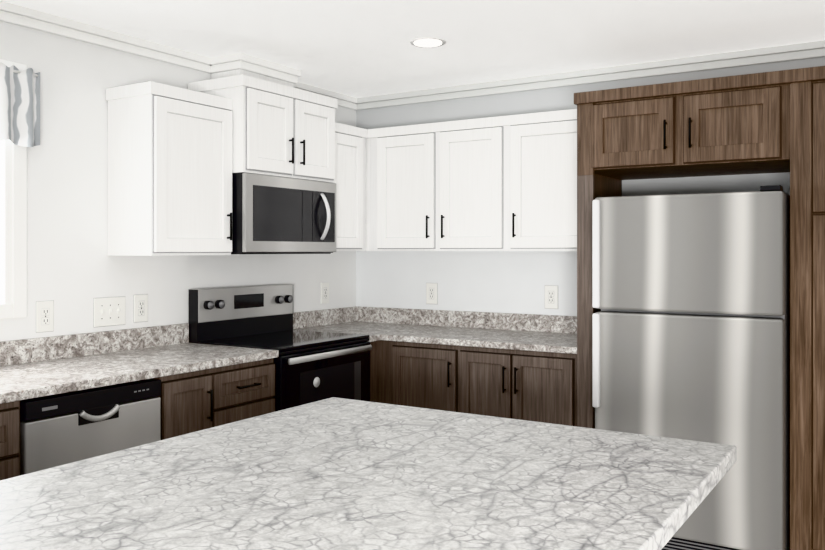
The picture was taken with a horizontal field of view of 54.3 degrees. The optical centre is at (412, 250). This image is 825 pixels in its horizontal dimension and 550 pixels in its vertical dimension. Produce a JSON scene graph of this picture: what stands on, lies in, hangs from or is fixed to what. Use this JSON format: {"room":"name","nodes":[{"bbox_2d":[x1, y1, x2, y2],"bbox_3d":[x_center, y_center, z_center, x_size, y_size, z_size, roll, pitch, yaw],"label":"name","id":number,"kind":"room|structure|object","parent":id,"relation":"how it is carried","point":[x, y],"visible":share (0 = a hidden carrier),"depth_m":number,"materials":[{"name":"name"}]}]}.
{"room":"kitchen","nodes":[
{"label":"kitchen","id":0,"kind":"room"},
{"bbox_2d":[0,20,355,341],"bbox_3d":[-2.393,0.180,2.356,0.120,2.420,7.400,0,0,32],"label":"wall","id":1,"kind":"structure","parent":0,"point":[74,268],"depth_m":3.70,"materials":[{"name":"paint"}]},
{"bbox_2d":[0,59,26,318],"bbox_3d":[-1.966,-0.255,2.909,0.018,1.074,1.214,0,0,32],"label":"window","id":2,"kind":"structure","parent":1,"relation":"in","point":[13,230],"depth_m":3.37,"materials":[{"name":"white"}]},
{"bbox_2d":[0,62,39,146],"bbox_3d":[-1.933,-0.602,2.879,0.066,0.333,1.296,0,0,32],"label":"valance curtain","id":3,"kind":"object","parent":2,"relation":"attached to","point":[19,107],"visible":1,"depth_m":3.36,"materials":[{"name":"fabric"}]},
{"bbox_2d":[36,300,53,332],"bbox_3d":[-1.599,0.285,3.505,0.008,0.137,0.085,0,0,32],"label":"electrical outlet","id":4,"kind":"object","parent":1,"relation":"attached to","point":[44,316],"visible":1,"depth_m":3.50,"materials":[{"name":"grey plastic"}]},
{"bbox_2d":[93,296,124,327],"bbox_3d":[-1.419,0.285,3.785,0.016,0.137,0.177,0,0,32],"label":"switch plate","id":5,"kind":"object","parent":1,"relation":"attached to","point":[108,311],"visible":1,"depth_m":3.78,"materials":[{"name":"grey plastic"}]},
{"bbox_2d":[0,1,219,72],"bbox_3d":[-2.682,-0.993,1.752,0.030,0.075,6.070,0,0,32],"label":"crown molding","id":6,"kind":"structure","parent":1,"relation":"attached to","point":[35,19],"depth_m":3.73,"materials":[{"name":"white wood"}]},
{"bbox_2d":[133,294,147,322],"bbox_3d":[-1.328,0.280,3.939,0.008,0.137,0.085,0,0,32],"label":"electrical outlet","id":7,"kind":"object","parent":1,"relation":"attached to","point":[140,307],"visible":1,"depth_m":3.93,"materials":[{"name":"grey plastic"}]},
{"bbox_2d":[106,81,232,254],"bbox_3d":[-1.153,-0.370,3.890,0.352,0.780,0.510,0,0,32],"label":"upper cabinet","id":8,"kind":"object","parent":1,"relation":"attached to","point":[169,170],"visible":1,"depth_m":3.74,"materials":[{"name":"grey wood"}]},
{"bbox_2d":[188,69,337,182],"bbox_3d":[-0.785,-0.673,4.403,0.432,0.562,0.769,0,0,32],"label":"upper cabinet","id":9,"kind":"object","parent":1,"relation":"attached to","point":[281,128],"visible":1,"depth_m":4.21,"materials":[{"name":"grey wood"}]},
{"bbox_2d":[231,173,335,253],"bbox_3d":[-0.777,-0.187,4.397,0.452,0.406,0.739,0,0,32],"label":"over-the-range microwave","id":10,"kind":"object","parent":1,"relation":"attached to","point":[276,215],"visible":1,"depth_m":4.22,"materials":[{"name":"silver metal"}]},
{"bbox_2d":[321,283,328,303],"bbox_3d":[-0.560,0.270,5.167,0.008,0.132,0.080,0,0,32],"label":"electrical outlet","id":11,"kind":"object","parent":1,"relation":"attached to","point":[324,292],"visible":1,"depth_m":5.16,"materials":[{"name":"white plastic"}]},
{"bbox_2d":[301,85,355,109],"bbox_3d":[-0.620,-0.993,5.051,0.030,0.075,0.850,0,0,32],"label":"crown molding","id":12,"kind":"structure","parent":1,"relation":"attached to","point":[346,101],"depth_m":5.25,"materials":[{"name":"white wood"}]},
{"bbox_2d":[335,122,366,250],"bbox_3d":[-0.523,-0.380,4.926,0.322,0.760,0.417,0,0,32],"label":"upper cabinet","id":13,"kind":"object","parent":1,"relation":"attached to","point":[350,161],"visible":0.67,"depth_m":4.88,"materials":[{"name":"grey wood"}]},
{"bbox_2d":[0,0,824,97],"bbox_3d":[0.372,-1.080,0.629,6.640,0.100,7.640,0,0,32],"label":"ceiling","id":14,"kind":"structure","parent":0,"point":[358,48],"depth_m":3.78,"materials":[{"name":"paint"}]},
{"bbox_2d":[232,53,307,88],"bbox_3d":[-0.777,-0.993,4.395,0.030,0.075,0.490,0,0,32],"label":"crown molding","id":15,"kind":"structure","parent":14,"relation":"attached to","point":[239,60],"depth_m":4.37,"materials":[{"name":"white wood"}]},
{"bbox_2d":[410,37,445,46],"bbox_3d":[0.076,-1.027,3.968,0.176,0.006,0.176,0,0,32],"label":"recessed light","id":16,"kind":"object","parent":14,"relation":"in","point":[427,42],"visible":1,"depth_m":3.95,"materials":[{"name":"white plastic"}]},
{"bbox_2d":[356,57,824,315],"bbox_3d":[2.364,0.180,3.817,6.640,2.420,0.120,0,0,32],"label":"wall","id":17,"kind":"structure","parent":0,"point":[516,282],"depth_m":4.89,"materials":[{"name":"paint"}]},
{"bbox_2d":[366,128,385,250],"bbox_3d":[-0.273,-0.380,5.201,0.452,0.760,0.322,0,0,32],"label":"upper cabinet","id":18,"kind":"object","parent":17,"relation":"attached to","point":[376,138],"depth_m":5.00,"materials":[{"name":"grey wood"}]},
{"bbox_2d":[426,283,437,304],"bbox_3d":[0.122,0.272,5.142,0.085,0.137,0.008,0,0,32],"label":"electrical outlet","id":19,"kind":"object","parent":17,"relation":"attached to","point":[431,293],"visible":1,"depth_m":5.14,"materials":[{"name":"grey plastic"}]},
{"bbox_2d":[386,116,505,250],"bbox_3d":[0.235,-0.380,4.884,0.880,0.760,0.322,0,0,32],"label":"upper cabinet","id":20,"kind":"object","parent":17,"relation":"attached to","point":[504,183],"depth_m":4.72,"materials":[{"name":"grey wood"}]},
{"bbox_2d":[506,109,576,250],"bbox_3d":[0.831,-0.380,4.512,0.525,0.760,0.322,0,0,32],"label":"upper cabinet","id":21,"kind":"object","parent":17,"relation":"attached to","point":[541,147],"depth_m":4.41,"materials":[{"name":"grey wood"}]},
{"bbox_2d":[545,285,557,308],"bbox_3d":[0.812,0.270,4.711,0.085,0.137,0.008,0,0,32],"label":"electrical outlet","id":22,"kind":"object","parent":17,"relation":"attached to","point":[551,296],"visible":1,"depth_m":4.71,"materials":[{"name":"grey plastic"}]},
{"bbox_2d":[356,40,824,109],"bbox_3d":[2.324,-0.993,3.754,6.400,0.075,0.030,0,0,32],"label":"crown molding","id":23,"kind":"structure","parent":17,"relation":"attached to","point":[815,49],"depth_m":4.51,"materials":[{"name":"white wood"}]},
{"bbox_2d":[574,69,793,181],"bbox_3d":[1.382,-0.585,3.972,0.954,0.380,0.651,0,0,32],"label":"upper cabinet","id":24,"kind":"object","parent":17,"relation":"attached to","point":[765,122],"depth_m":3.70,"materials":[{"name":"brown wood"}]},
{"bbox_3d":[0.372,1.440,0.629,6.640,0.100,7.640,0,0,32],"label":"floor","id":25,"kind":"structure","parent":0,"visible":0},
{"bbox_2d":[0,401,19,480],"bbox_3d":[-1.839,0.951,2.514,0.646,0.879,0.956,0,0,32],"label":"base cabinet","id":26,"kind":"object","parent":25,"relation":"on","point":[9,439],"visible":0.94,"depth_m":2.73,"materials":[{"name":"brown wood"}]},
{"bbox_2d":[0,323,278,403],"bbox_3d":[-1.502,0.442,3.066,0.632,0.134,2.248,0,0,32],"label":"countertop","id":27,"kind":"structure","parent":26,"relation":"on","point":[39,367],"depth_m":3.46,"materials":[{"name":"stone"}]},
{"bbox_2d":[20,378,160,475],"bbox_3d":[-1.423,0.953,3.175,0.618,0.875,0.592,0,0,32],"label":"dishwasher","id":28,"kind":"object","parent":25,"relation":"on","point":[63,428],"visible":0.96,"depth_m":2.98,"materials":[{"name":"silver metal"}]},
{"bbox_2d":[153,358,274,439],"bbox_3d":[-1.083,0.951,3.724,0.646,0.879,0.688,0,0,32],"label":"base cabinet","id":29,"kind":"object","parent":25,"relation":"on","point":[194,401],"visible":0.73,"depth_m":3.53,"materials":[{"name":"brown wood"}]},
{"bbox_2d":[189,284,371,411],"bbox_3d":[-0.681,0.794,4.329,0.669,1.192,0.756,0,0,32],"label":"range","id":30,"kind":"object","parent":25,"relation":"on","point":[312,366],"visible":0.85,"depth_m":4.26,"materials":[{"name":"black metal"}]},
{"bbox_2d":[0,397,736,549],"bbox_3d":[-0.183,0.930,1.556,1.227,0.920,1.685,0,0,32],"label":"kitchen island","id":31,"kind":"object","parent":25,"relation":"on","point":[333,473],"visible":1,"depth_m":1.60,"materials":[{"name":"stone"}]},
{"bbox_2d":[370,340,401,404],"bbox_3d":[-0.226,0.951,4.998,0.750,0.880,0.618,0,0,32],"label":"base cabinet","id":32,"kind":"object","parent":25,"relation":"on","point":[385,356],"depth_m":4.60,"materials":[{"name":"brown wood"}]},
{"bbox_2d":[402,342,469,413],"bbox_3d":[0.254,0.951,4.698,0.495,0.880,0.618,0,0,32],"label":"base cabinet","id":33,"kind":"object","parent":25,"relation":"on","point":[434,376],"depth_m":4.42,"materials":[{"name":"brown wood"}]},
{"bbox_2d":[470,347,576,426],"bbox_3d":[0.667,0.951,4.440,0.749,0.880,0.618,0,0,32],"label":"base cabinet","id":34,"kind":"object","parent":25,"relation":"on","point":[537,386],"depth_m":4.14,"materials":[{"name":"brown wood"}]},
{"bbox_2d":[293,306,576,353],"bbox_3d":[0.189,0.442,4.669,1.802,0.134,0.735,0,0,32],"label":"countertop","id":35,"kind":"structure","parent":34,"relation":"on","point":[541,333],"depth_m":4.81,"materials":[{"name":"stone"}]},
{"bbox_2d":[592,185,789,549],"bbox_3d":[1.381,0.552,3.857,0.814,1.652,0.755,0,0,32],"label":"refrigerator","id":36,"kind":"object","parent":25,"relation":"on","point":[691,320],"visible":0.81,"depth_m":3.50,"materials":[{"name":"silver metal"}]},
{"bbox_2d":[786,66,824,549],"bbox_3d":[2.067,0.307,3.547,0.658,2.164,0.647,0,0,32],"label":"tall cabinet","id":37,"kind":"object","parent":25,"relation":"on","point":[807,171],"depth_m":3.41,"materials":[{"name":"brown wood"}]}
]}

